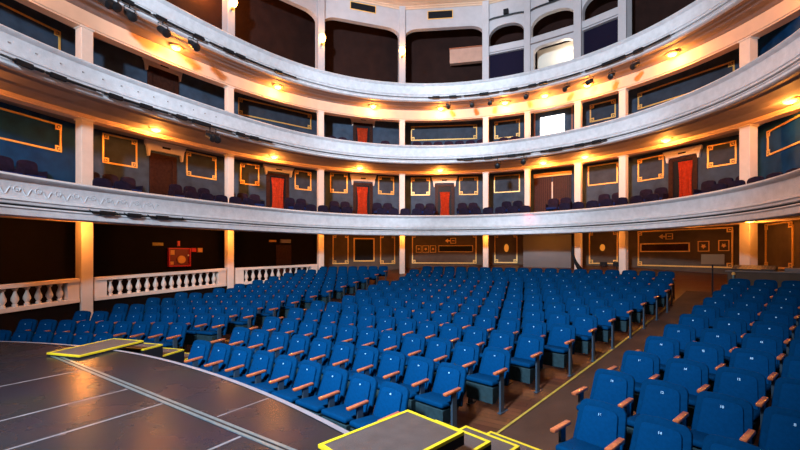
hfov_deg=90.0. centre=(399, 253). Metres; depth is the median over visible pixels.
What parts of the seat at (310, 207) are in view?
backrest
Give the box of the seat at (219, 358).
[198,343,231,372]
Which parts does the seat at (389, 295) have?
backrest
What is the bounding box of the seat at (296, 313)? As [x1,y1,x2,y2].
[279,308,303,330]
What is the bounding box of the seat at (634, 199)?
[623,195,643,204]
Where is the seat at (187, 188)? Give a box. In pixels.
[183,186,200,198]
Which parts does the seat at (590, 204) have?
backrest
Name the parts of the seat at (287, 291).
backrest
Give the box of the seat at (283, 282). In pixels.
[276,280,286,287]
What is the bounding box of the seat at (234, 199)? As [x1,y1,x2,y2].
[229,196,247,204]
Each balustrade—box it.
[0,278,79,313]
[93,268,226,300]
[234,264,317,284]
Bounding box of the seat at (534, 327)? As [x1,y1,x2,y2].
[513,320,546,370]
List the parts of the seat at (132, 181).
backrest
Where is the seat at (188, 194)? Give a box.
[185,191,198,198]
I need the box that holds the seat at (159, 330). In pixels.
[144,322,168,342]
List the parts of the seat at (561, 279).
backrest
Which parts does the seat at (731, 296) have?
backrest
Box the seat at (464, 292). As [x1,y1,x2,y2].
[455,289,469,302]
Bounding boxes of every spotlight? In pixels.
[98,0,113,8]
[112,0,121,12]
[124,2,137,21]
[157,19,170,37]
[188,34,200,51]
[205,127,215,141]
[212,129,220,142]
[494,158,500,168]
[521,156,526,164]
[562,83,570,91]
[585,75,592,84]
[607,68,614,79]
[630,58,639,69]
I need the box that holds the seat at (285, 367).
[250,355,297,393]
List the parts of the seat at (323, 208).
backrest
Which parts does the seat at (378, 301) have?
backrest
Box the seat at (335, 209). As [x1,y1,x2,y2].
[330,206,343,212]
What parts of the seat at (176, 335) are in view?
armrest, support post, backrest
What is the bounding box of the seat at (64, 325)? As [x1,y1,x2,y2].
[52,320,76,340]
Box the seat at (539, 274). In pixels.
[536,272,548,281]
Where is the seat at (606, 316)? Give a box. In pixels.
[592,306,615,348]
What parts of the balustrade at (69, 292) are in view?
handrail, post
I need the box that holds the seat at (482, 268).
[479,267,489,276]
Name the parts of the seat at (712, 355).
backrest, armrest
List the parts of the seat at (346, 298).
backrest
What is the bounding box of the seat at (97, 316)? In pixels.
[75,311,108,329]
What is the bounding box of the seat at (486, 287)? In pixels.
[475,284,489,296]
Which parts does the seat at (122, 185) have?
backrest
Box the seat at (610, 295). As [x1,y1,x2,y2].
[602,291,622,306]
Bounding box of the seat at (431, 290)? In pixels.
[424,287,437,299]
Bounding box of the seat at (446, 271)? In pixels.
[444,270,454,276]
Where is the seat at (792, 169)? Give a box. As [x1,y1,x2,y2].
[785,168,798,172]
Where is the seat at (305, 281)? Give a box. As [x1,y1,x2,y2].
[300,279,310,287]
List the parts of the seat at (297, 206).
backrest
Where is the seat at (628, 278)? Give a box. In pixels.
[617,275,632,284]
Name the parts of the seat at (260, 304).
backrest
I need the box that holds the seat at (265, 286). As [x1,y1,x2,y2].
[259,284,269,292]
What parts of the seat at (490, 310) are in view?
backrest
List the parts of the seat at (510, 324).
backrest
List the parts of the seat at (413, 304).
backrest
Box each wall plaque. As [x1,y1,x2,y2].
[659,233,672,238]
[698,241,708,251]
[718,240,728,250]
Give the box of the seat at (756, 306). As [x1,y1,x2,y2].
[733,299,761,320]
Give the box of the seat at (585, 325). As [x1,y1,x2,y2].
[572,314,597,361]
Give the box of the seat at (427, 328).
[417,320,438,356]
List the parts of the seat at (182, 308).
backrest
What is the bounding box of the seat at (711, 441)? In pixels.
[702,434,764,449]
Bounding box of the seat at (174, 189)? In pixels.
[168,184,184,197]
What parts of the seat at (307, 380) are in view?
armrest, support post, backrest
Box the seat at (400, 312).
[394,307,411,330]
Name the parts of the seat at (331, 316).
backrest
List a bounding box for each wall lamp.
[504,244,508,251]
[600,244,604,250]
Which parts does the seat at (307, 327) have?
backrest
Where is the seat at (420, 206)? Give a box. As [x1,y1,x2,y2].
[415,203,424,213]
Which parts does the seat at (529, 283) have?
backrest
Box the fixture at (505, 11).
[503,8,508,14]
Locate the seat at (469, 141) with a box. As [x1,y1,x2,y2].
[466,140,474,143]
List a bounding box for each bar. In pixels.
[0,54,44,72]
[45,71,95,91]
[89,209,118,215]
[97,90,167,113]
[121,0,150,13]
[124,213,143,217]
[147,214,184,219]
[148,13,204,40]
[168,113,232,132]
[206,41,296,77]
[233,131,272,142]
[428,95,460,98]
[457,152,531,160]
[464,91,500,96]
[489,8,523,20]
[503,72,581,91]
[530,0,557,11]
[540,137,609,152]
[585,33,674,71]
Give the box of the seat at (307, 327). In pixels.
[286,320,317,354]
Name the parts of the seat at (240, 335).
armrest, armrest, backrest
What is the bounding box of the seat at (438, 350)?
[425,337,451,386]
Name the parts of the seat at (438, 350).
backrest, armrest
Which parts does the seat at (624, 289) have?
backrest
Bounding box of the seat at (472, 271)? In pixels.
[467,270,479,278]
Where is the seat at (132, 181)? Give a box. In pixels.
[120,177,142,191]
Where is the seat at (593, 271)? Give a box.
[589,269,602,278]
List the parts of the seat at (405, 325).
backrest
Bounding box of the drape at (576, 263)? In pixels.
[571,233,582,268]
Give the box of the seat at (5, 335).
[0,330,11,340]
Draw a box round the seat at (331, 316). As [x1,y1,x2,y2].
[316,310,338,336]
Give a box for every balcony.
[0,24,799,175]
[0,168,799,235]
[15,0,799,122]
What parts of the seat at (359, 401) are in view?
armrest, support post, backrest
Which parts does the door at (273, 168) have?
frame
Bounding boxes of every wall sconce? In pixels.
[229,0,237,10]
[319,33,325,45]
[399,46,404,57]
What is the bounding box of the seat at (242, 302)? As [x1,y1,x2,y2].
[236,298,250,319]
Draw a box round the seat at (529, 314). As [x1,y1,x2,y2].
[520,309,544,333]
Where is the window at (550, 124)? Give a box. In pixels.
[534,105,572,135]
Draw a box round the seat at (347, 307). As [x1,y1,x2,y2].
[337,303,357,327]
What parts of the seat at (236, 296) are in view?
backrest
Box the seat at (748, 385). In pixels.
[713,366,768,443]
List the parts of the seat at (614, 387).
armrest, support post, backrest, armrest, support post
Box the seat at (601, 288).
[597,284,614,297]
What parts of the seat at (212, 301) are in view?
backrest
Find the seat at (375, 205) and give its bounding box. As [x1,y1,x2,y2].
[372,203,381,214]
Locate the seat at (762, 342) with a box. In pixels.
[741,333,785,379]
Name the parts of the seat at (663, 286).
backrest, support post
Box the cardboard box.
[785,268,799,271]
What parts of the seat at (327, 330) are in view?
backrest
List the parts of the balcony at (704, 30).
moulding, handrail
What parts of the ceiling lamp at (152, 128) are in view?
lamp shade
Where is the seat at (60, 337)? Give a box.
[52,332,73,344]
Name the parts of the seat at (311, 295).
backrest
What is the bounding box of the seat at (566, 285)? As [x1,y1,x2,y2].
[559,282,575,294]
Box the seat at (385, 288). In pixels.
[381,285,393,296]
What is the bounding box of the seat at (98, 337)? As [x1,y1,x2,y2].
[93,333,113,342]
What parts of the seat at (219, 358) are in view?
armrest, support post, backrest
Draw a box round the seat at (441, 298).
[432,294,446,309]
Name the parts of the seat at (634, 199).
backrest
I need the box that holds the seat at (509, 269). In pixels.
[504,267,515,275]
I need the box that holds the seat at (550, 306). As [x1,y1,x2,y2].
[544,302,565,322]
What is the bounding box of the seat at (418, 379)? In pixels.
[400,356,434,411]
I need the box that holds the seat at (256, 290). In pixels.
[252,288,264,298]
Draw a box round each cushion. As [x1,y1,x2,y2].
[0,333,5,340]
[11,333,27,341]
[16,321,32,330]
[32,334,47,342]
[36,322,52,331]
[53,335,68,343]
[56,322,71,332]
[72,335,88,344]
[73,313,86,325]
[74,323,90,336]
[91,313,104,326]
[93,323,109,338]
[93,336,107,342]
[109,314,122,321]
[113,306,124,311]
[113,324,127,338]
[127,314,139,322]
[129,306,141,312]
[130,324,146,339]
[143,306,157,318]
[144,299,156,310]
[144,314,156,322]
[148,325,164,340]
[151,341,180,346]
[160,307,173,318]
[161,300,172,310]
[161,315,173,325]
[166,325,182,341]
[175,294,184,303]
[177,300,187,310]
[178,307,189,317]
[178,315,190,329]
[186,329,199,333]
[188,343,205,364]
[189,294,198,304]
[192,300,202,311]
[193,315,207,329]
[194,307,205,318]
[197,330,223,334]
[198,367,223,371]
[204,295,213,304]
[207,300,217,311]
[208,347,226,368]
[210,307,221,319]
[210,316,224,330]
[214,371,244,377]
[218,295,227,304]
[222,300,232,311]
[226,307,237,320]
[227,290,235,297]
[228,350,247,373]
[229,321,252,324]
[229,330,245,347]
[230,376,266,384]
[232,295,241,304]
[237,300,247,311]
[240,290,248,297]
[240,308,253,321]
[246,295,255,304]
[247,285,255,292]
[248,332,264,350]
[249,354,269,378]
[250,381,289,393]
[252,301,262,312]
[253,290,261,298]
[256,313,277,315]
[260,295,269,305]
[263,319,276,331]
[265,301,277,312]
[267,290,275,294]
[267,335,284,354]
[270,359,291,385]
[271,388,313,402]
[274,295,283,302]
[280,290,288,294]
[280,306,297,308]
[280,321,294,337]
[287,295,298,305]
[287,338,305,358]
[288,310,300,318]
[293,364,316,392]
[294,290,302,299]
[295,395,339,411]
[299,323,313,339]
[301,300,312,302]
[305,290,315,299]
[305,311,317,319]
[308,341,326,363]
[311,303,321,309]
[317,325,332,339]
[318,371,342,401]
[321,285,331,294]
[321,404,368,423]
[322,313,334,321]
[322,365,348,373]
[327,304,338,310]
[330,345,349,368]
[335,281,344,289]
[337,327,353,342]
[338,315,353,328]
[341,297,352,308]
[343,305,354,312]
[345,378,370,411]
[348,277,356,285]
[348,370,372,380]
[350,414,380,428]
[353,349,373,374]
[356,291,365,301]
[356,330,374,347]
[358,298,368,309]
[358,306,371,319]
[358,316,372,331]
[359,273,367,280]
[368,286,377,295]
[371,292,380,302]
[374,299,384,311]
[374,376,399,388]
[374,387,402,417]
[376,308,389,321]
[377,318,391,334]
[378,282,386,290]
[378,354,400,380]
[379,333,396,351]
[382,287,391,296]
[386,293,395,303]
[390,300,401,312]
[391,282,399,290]
[395,309,407,323]
[396,287,405,297]
[397,321,412,337]
[400,278,407,285]
[400,383,427,397]
[401,294,411,305]
[402,337,420,357]
[404,360,428,388]
[405,283,413,291]
[407,301,418,314]
[411,288,420,298]
[412,278,420,285]
[414,311,427,325]
[415,391,459,408]
[417,295,427,306]
[418,283,426,292]
[418,323,434,341]
[419,274,426,281]
[424,303,436,316]
[425,279,433,286]
[426,289,435,299]
[426,341,446,363]
[432,284,441,293]
[433,296,443,307]
[433,313,447,328]
[434,367,460,397]
[439,279,446,287]
[441,290,450,300]
[441,326,457,345]
[443,275,451,282]
[443,304,454,318]
[447,284,455,289]
[450,297,461,309]
[452,280,460,288]
[453,345,474,369]
[454,315,468,331]
[457,291,467,302]
[461,285,470,290]
[461,306,474,314]
[464,329,482,343]
[466,280,474,285]
[466,373,505,385]
[467,298,479,305]
[473,292,483,297]
[476,317,491,328]
[477,286,486,290]
[480,281,489,285]
[481,308,495,316]
[481,351,505,376]
[486,299,498,306]
[490,293,501,299]
[490,333,509,348]
[492,287,502,290]
[495,281,504,285]
[499,320,515,331]
[502,310,517,318]
[505,301,518,307]
[508,273,517,280]
[508,294,519,299]
[509,287,519,291]
[510,357,540,367]
[511,277,520,280]
[511,282,520,285]
[516,337,539,360]
[518,269,526,275]
[522,273,531,281]
[523,312,540,324]
[524,323,542,335]
[525,288,537,295]
[525,303,539,309]
[526,295,539,300]
[527,283,537,286]
[532,269,540,275]
[537,274,546,281]
[541,278,551,287]
[543,289,556,300]
[544,345,572,352]
[545,296,559,306]
[545,304,561,318]
[546,207,557,209]
[546,270,554,276]
[547,314,565,329]
[549,327,570,347]
[552,274,561,281]
[555,437,603,449]
[557,279,568,288]
[559,284,572,294]
[560,270,569,276]
[563,290,575,302]
[566,298,581,310]
[567,275,577,282]
[569,306,585,321]
[574,317,592,335]
[575,270,584,277]
[575,280,585,288]
[575,334,591,340]
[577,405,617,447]
[579,285,591,295]
[583,292,596,304]
[584,275,594,283]
[589,299,604,313]
[590,271,600,278]
[593,280,604,289]
[593,374,627,408]
[594,309,611,325]
[597,324,610,329]
[598,286,611,297]
[600,276,611,284]
[604,293,618,305]
[606,271,616,278]
[611,281,623,290]
[613,301,629,316]
[616,316,628,320]
[618,276,629,284]
[619,287,632,298]
[623,272,634,279]
[623,355,653,382]
[627,294,642,308]
[627,413,639,426]
[631,282,643,291]
[633,308,642,311]
[635,382,641,392]
[635,422,681,449]
[637,277,649,285]
[640,385,679,420]
[641,272,652,280]
[641,288,655,301]
[647,340,673,364]
[652,283,665,295]
[657,278,669,288]
[660,273,671,276]
[660,364,665,371]
[666,327,690,349]
[667,363,701,394]
[682,317,703,336]
[688,346,717,373]
[688,394,696,405]
[691,429,708,447]
[695,308,715,325]
[696,398,743,439]
[704,332,730,356]
[706,300,724,316]
[709,373,715,381]
[710,444,739,449]
[715,293,733,307]
[716,320,741,342]
[718,372,758,409]
[724,286,740,298]
[724,356,729,362]
[727,311,750,329]
[731,280,746,291]
[733,353,768,383]
[736,302,757,319]
[744,294,764,310]
[746,337,777,363]
[751,288,769,301]
[753,409,759,420]
[755,324,783,347]
[757,281,774,294]
[763,314,789,334]
[765,414,799,449]
[766,384,770,391]
[770,304,793,315]
[775,296,796,304]
[778,384,799,410]
[780,289,799,295]
[784,283,799,287]
[787,361,799,378]
[794,343,799,355]
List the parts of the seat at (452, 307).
backrest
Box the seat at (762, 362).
[729,348,778,407]
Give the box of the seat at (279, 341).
[251,332,289,363]
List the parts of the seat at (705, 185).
armrest, backrest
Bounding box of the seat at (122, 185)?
[113,181,139,191]
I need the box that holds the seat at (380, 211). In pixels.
[376,208,388,214]
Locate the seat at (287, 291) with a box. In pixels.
[279,288,291,298]
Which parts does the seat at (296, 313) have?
backrest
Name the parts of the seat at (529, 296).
backrest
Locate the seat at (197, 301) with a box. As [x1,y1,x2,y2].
[191,298,205,311]
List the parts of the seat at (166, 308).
backrest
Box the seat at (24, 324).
[10,319,37,340]
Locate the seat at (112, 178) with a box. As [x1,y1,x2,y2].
[102,174,118,187]
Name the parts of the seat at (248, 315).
backrest, support post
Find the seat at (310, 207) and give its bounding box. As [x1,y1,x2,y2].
[306,204,320,211]
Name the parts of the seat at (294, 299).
backrest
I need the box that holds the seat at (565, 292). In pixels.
[561,288,578,303]
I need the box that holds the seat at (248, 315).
[229,305,257,338]
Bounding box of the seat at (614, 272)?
[605,270,619,278]
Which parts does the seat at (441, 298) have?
backrest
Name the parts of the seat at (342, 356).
armrest, backrest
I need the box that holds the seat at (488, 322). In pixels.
[474,315,495,346]
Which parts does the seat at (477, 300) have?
backrest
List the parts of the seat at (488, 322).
backrest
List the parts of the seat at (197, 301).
backrest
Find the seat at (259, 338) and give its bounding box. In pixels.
[231,329,269,369]
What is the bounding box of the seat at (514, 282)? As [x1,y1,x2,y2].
[505,280,523,297]
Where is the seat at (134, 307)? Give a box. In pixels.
[125,304,144,320]
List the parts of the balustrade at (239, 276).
post, handrail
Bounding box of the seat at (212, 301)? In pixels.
[206,298,220,311]
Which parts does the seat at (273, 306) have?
backrest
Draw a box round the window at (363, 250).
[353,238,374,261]
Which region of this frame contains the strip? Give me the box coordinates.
[0,341,348,433]
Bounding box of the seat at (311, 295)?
[300,288,318,308]
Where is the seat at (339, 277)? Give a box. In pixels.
[334,276,347,289]
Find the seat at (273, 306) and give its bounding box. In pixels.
[256,299,280,324]
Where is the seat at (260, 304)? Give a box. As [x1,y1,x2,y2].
[240,299,265,328]
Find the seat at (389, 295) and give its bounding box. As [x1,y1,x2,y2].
[385,291,398,305]
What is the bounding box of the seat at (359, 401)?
[321,373,377,431]
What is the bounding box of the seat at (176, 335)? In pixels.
[151,322,187,348]
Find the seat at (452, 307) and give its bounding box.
[441,302,458,319]
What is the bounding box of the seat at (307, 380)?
[271,360,322,405]
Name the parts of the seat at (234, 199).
backrest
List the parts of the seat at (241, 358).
armrest, support post, backrest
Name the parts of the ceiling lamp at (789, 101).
lamp shade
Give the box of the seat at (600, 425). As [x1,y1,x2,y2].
[550,398,626,449]
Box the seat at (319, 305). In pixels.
[303,301,324,319]
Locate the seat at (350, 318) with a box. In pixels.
[335,312,356,341]
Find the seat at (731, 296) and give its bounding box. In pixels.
[712,290,736,307]
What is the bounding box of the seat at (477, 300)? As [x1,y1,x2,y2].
[458,296,482,311]
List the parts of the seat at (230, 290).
backrest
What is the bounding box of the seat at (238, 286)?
[234,284,244,292]
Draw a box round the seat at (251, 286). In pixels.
[246,284,257,292]
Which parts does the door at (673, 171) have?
frame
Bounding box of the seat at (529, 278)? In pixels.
[523,276,538,292]
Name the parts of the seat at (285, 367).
armrest, support post, backrest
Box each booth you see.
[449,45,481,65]
[725,270,799,287]
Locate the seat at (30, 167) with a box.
[16,160,47,178]
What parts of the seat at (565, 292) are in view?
backrest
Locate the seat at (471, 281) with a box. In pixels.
[465,279,477,289]
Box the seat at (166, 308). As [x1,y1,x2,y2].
[160,304,176,320]
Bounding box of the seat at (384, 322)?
[376,316,395,347]
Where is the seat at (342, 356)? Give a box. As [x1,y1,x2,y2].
[319,341,354,396]
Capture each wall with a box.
[0,0,74,182]
[0,217,316,306]
[0,283,263,335]
[93,38,738,144]
[93,129,738,214]
[166,0,694,82]
[222,0,223,30]
[281,0,316,67]
[324,220,799,273]
[325,0,398,82]
[406,5,481,35]
[489,0,523,78]
[523,233,573,267]
[531,0,573,69]
[582,0,617,55]
[628,0,631,36]
[758,15,799,178]
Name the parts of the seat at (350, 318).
backrest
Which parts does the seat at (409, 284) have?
backrest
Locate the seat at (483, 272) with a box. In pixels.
[480,271,492,279]
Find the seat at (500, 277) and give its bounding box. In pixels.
[496,275,508,288]
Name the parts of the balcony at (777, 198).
moulding, architrave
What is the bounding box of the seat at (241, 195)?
[237,193,247,203]
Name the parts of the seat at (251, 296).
backrest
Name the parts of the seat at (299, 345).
armrest, backrest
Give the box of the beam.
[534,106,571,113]
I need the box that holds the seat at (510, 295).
[501,292,522,311]
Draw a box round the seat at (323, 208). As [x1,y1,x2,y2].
[318,205,331,212]
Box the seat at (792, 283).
[781,280,799,287]
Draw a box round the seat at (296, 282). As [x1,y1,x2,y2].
[288,279,298,287]
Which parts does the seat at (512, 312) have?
backrest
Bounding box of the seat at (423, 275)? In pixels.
[418,273,428,281]
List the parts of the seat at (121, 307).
backrest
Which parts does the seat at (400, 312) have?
backrest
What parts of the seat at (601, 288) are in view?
backrest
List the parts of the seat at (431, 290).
backrest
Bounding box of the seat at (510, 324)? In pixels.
[487,317,520,345]
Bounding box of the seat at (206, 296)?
[203,293,215,304]
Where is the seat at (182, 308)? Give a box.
[177,305,192,320]
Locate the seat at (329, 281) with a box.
[320,279,334,301]
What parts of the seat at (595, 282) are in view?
backrest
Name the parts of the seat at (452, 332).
backrest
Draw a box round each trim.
[353,0,504,9]
[489,45,523,52]
[530,31,573,44]
[582,13,617,28]
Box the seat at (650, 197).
[638,194,658,202]
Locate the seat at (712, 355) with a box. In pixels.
[683,341,725,391]
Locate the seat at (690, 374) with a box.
[663,358,709,426]
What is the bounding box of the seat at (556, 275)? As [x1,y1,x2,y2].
[550,272,563,281]
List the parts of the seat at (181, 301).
backrest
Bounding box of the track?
[51,356,295,449]
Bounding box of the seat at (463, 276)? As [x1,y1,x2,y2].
[455,274,466,282]
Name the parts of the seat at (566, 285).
backrest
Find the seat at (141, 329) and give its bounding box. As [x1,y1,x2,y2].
[129,321,150,339]
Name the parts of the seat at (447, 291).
backrest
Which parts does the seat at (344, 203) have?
backrest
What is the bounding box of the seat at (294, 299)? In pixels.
[279,293,300,316]
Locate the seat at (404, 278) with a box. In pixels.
[399,276,409,285]
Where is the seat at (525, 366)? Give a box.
[509,334,544,392]
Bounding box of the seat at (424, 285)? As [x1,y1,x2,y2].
[417,282,429,292]
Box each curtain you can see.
[271,177,283,208]
[357,128,367,142]
[357,187,367,213]
[440,192,449,214]
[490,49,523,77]
[584,19,617,54]
[678,160,691,196]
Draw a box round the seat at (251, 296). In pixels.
[245,293,258,304]
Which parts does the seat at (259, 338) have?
armrest, backrest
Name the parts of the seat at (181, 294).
backrest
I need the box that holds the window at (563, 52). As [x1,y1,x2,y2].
[537,41,572,68]
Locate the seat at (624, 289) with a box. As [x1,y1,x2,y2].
[617,285,635,298]
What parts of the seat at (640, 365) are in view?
armrest, backrest, armrest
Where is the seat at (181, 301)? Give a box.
[176,298,190,312]
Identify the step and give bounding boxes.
[47,338,188,362]
[318,410,540,449]
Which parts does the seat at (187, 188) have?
backrest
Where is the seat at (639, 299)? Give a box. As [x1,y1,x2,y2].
[625,292,646,328]
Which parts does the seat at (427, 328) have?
backrest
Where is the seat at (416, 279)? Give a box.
[411,277,422,285]
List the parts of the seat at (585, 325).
backrest, support post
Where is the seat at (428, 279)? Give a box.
[424,277,435,286]
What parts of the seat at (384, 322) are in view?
backrest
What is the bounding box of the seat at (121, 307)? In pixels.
[108,303,128,319]
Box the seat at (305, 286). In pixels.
[297,283,307,296]
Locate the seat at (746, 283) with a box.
[728,278,750,291]
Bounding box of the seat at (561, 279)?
[556,277,571,288]
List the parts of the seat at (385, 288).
backrest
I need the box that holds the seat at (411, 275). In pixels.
[406,273,416,280]
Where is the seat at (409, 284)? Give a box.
[404,281,415,291]
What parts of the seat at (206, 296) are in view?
backrest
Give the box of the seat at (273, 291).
[266,288,277,298]
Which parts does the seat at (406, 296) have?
backrest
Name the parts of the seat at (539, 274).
backrest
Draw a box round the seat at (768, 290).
[748,285,772,302]
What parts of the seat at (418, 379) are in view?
backrest, armrest, support post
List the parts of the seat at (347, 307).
backrest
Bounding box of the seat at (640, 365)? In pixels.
[608,350,659,410]
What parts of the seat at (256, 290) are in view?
backrest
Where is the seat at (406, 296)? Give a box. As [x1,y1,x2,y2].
[400,292,413,306]
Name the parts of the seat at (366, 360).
armrest, backrest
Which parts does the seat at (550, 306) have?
backrest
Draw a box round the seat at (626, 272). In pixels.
[622,270,636,279]
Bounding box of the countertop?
[725,270,799,273]
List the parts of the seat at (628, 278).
backrest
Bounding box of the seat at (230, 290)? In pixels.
[226,288,237,297]
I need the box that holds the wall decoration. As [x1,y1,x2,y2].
[422,245,428,252]
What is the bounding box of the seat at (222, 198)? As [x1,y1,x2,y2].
[215,195,227,202]
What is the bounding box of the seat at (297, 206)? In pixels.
[293,203,308,210]
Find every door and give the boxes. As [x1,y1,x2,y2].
[142,57,182,94]
[144,139,186,194]
[263,164,293,207]
[276,245,290,274]
[350,118,374,142]
[350,174,376,213]
[432,176,457,214]
[534,170,571,211]
[663,144,702,198]
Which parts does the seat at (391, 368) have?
backrest, armrest, support post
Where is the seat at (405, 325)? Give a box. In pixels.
[396,318,416,351]
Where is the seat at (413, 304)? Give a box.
[406,299,421,318]
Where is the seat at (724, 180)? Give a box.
[709,178,733,191]
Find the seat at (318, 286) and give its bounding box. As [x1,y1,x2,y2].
[304,284,320,298]
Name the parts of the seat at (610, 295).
backrest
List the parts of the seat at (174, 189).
armrest, backrest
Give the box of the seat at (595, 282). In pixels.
[591,279,606,289]
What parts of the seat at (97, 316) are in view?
backrest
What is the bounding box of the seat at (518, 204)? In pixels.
[513,201,522,211]
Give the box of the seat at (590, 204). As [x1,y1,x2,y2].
[581,200,598,208]
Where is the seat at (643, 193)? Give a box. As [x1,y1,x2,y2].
[640,189,652,201]
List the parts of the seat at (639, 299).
backrest, support post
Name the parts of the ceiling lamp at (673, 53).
lamp shade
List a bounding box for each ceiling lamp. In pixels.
[149,127,162,131]
[169,44,182,50]
[273,84,282,88]
[540,93,549,97]
[659,138,672,141]
[665,51,678,56]
[780,97,799,103]
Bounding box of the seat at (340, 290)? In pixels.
[331,279,346,298]
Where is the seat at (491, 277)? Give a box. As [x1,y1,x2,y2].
[482,275,493,285]
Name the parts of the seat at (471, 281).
backrest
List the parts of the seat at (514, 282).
backrest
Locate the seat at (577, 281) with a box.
[573,278,588,288]
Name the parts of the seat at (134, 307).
backrest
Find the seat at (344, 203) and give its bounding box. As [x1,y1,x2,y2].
[340,201,351,211]
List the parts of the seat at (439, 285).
backrest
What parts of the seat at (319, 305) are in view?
backrest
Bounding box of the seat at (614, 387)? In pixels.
[572,368,634,449]
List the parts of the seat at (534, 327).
backrest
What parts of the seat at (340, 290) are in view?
backrest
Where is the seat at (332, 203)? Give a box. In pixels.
[329,201,341,212]
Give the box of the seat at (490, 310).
[473,305,498,324]
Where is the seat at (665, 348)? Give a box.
[635,336,680,379]
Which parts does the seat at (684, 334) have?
backrest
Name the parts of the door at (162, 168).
frame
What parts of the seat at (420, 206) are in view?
backrest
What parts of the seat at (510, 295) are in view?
backrest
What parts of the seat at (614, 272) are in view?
backrest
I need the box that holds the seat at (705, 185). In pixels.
[693,180,715,194]
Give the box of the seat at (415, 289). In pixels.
[410,286,422,298]
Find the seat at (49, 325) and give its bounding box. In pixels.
[31,319,57,341]
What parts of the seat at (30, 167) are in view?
backrest, armrest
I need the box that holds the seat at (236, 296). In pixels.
[231,293,244,304]
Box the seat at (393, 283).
[390,281,401,290]
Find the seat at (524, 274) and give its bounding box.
[521,272,533,286]
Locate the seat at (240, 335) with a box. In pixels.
[210,327,249,364]
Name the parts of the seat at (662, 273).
backrest, support post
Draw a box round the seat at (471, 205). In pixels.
[468,203,477,213]
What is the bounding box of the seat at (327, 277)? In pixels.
[325,276,335,281]
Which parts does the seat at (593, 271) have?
backrest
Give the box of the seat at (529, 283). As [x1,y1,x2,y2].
[523,281,539,297]
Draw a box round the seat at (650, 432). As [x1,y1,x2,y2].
[629,414,692,449]
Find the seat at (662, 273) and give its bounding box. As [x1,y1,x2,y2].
[658,271,675,297]
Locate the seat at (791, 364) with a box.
[781,356,799,378]
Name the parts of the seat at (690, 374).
backrest, armrest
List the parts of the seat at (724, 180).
backrest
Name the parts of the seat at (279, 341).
armrest, support post, backrest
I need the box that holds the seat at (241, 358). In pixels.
[214,346,252,377]
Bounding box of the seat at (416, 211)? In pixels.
[412,208,422,214]
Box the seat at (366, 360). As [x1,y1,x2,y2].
[345,345,379,395]
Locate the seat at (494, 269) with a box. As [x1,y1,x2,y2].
[492,267,502,275]
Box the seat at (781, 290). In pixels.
[777,287,799,318]
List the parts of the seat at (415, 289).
backrest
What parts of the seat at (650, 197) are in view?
backrest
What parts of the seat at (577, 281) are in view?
backrest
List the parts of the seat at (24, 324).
backrest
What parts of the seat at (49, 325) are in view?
backrest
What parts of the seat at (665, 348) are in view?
backrest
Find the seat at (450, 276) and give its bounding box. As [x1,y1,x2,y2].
[442,274,453,282]
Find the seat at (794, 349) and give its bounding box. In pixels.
[788,339,799,355]
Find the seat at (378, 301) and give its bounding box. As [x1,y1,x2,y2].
[373,297,387,315]
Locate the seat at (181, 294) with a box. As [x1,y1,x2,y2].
[174,292,187,304]
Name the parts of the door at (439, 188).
frame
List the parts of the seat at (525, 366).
backrest, armrest, support post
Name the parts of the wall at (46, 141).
panel moulding, panel moulding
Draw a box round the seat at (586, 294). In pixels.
[581,290,599,304]
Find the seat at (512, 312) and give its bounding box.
[495,307,520,329]
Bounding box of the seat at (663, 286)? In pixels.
[650,281,669,312]
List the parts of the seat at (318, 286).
backrest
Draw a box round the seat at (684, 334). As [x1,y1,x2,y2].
[663,324,696,358]
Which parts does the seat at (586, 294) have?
backrest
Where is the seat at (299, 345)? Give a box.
[271,334,310,374]
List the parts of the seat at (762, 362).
backrest, armrest, support post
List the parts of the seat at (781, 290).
backrest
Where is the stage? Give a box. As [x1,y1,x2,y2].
[0,342,343,449]
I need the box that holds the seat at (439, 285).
[431,282,443,293]
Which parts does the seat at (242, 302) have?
backrest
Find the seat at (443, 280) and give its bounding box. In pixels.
[437,278,449,287]
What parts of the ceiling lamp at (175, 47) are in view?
lamp shade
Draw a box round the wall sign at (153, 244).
[152,242,162,245]
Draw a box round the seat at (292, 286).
[284,283,295,292]
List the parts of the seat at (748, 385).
backrest, armrest, support post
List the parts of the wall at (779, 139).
panel moulding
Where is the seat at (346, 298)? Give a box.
[340,295,355,315]
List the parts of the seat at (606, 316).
backrest, support post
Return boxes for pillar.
[74,24,94,62]
[74,117,94,184]
[75,222,92,319]
[224,0,234,35]
[224,85,234,112]
[224,153,234,202]
[225,230,233,288]
[316,0,324,70]
[316,110,324,136]
[316,168,324,210]
[317,234,323,269]
[399,6,405,82]
[399,120,405,144]
[399,174,405,213]
[399,236,404,273]
[482,0,488,78]
[482,117,488,142]
[482,172,488,207]
[483,235,488,266]
[524,0,530,71]
[524,111,530,137]
[524,169,530,206]
[573,100,582,128]
[573,162,582,201]
[574,0,581,57]
[574,233,581,269]
[618,0,627,40]
[618,88,628,116]
[618,155,628,198]
[619,231,627,273]
[738,36,759,67]
[738,124,759,183]
[739,222,757,264]
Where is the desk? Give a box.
[731,265,777,270]
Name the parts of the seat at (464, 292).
backrest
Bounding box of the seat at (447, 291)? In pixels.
[440,288,453,301]
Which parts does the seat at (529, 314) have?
backrest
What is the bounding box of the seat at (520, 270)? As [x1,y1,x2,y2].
[517,268,528,275]
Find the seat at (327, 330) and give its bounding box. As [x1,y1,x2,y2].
[307,322,336,357]
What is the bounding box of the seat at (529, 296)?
[521,293,542,315]
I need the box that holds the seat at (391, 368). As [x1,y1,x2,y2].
[374,350,405,404]
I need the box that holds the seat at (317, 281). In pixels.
[312,279,322,291]
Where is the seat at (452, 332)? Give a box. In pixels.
[427,323,462,362]
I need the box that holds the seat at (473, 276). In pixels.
[468,274,479,283]

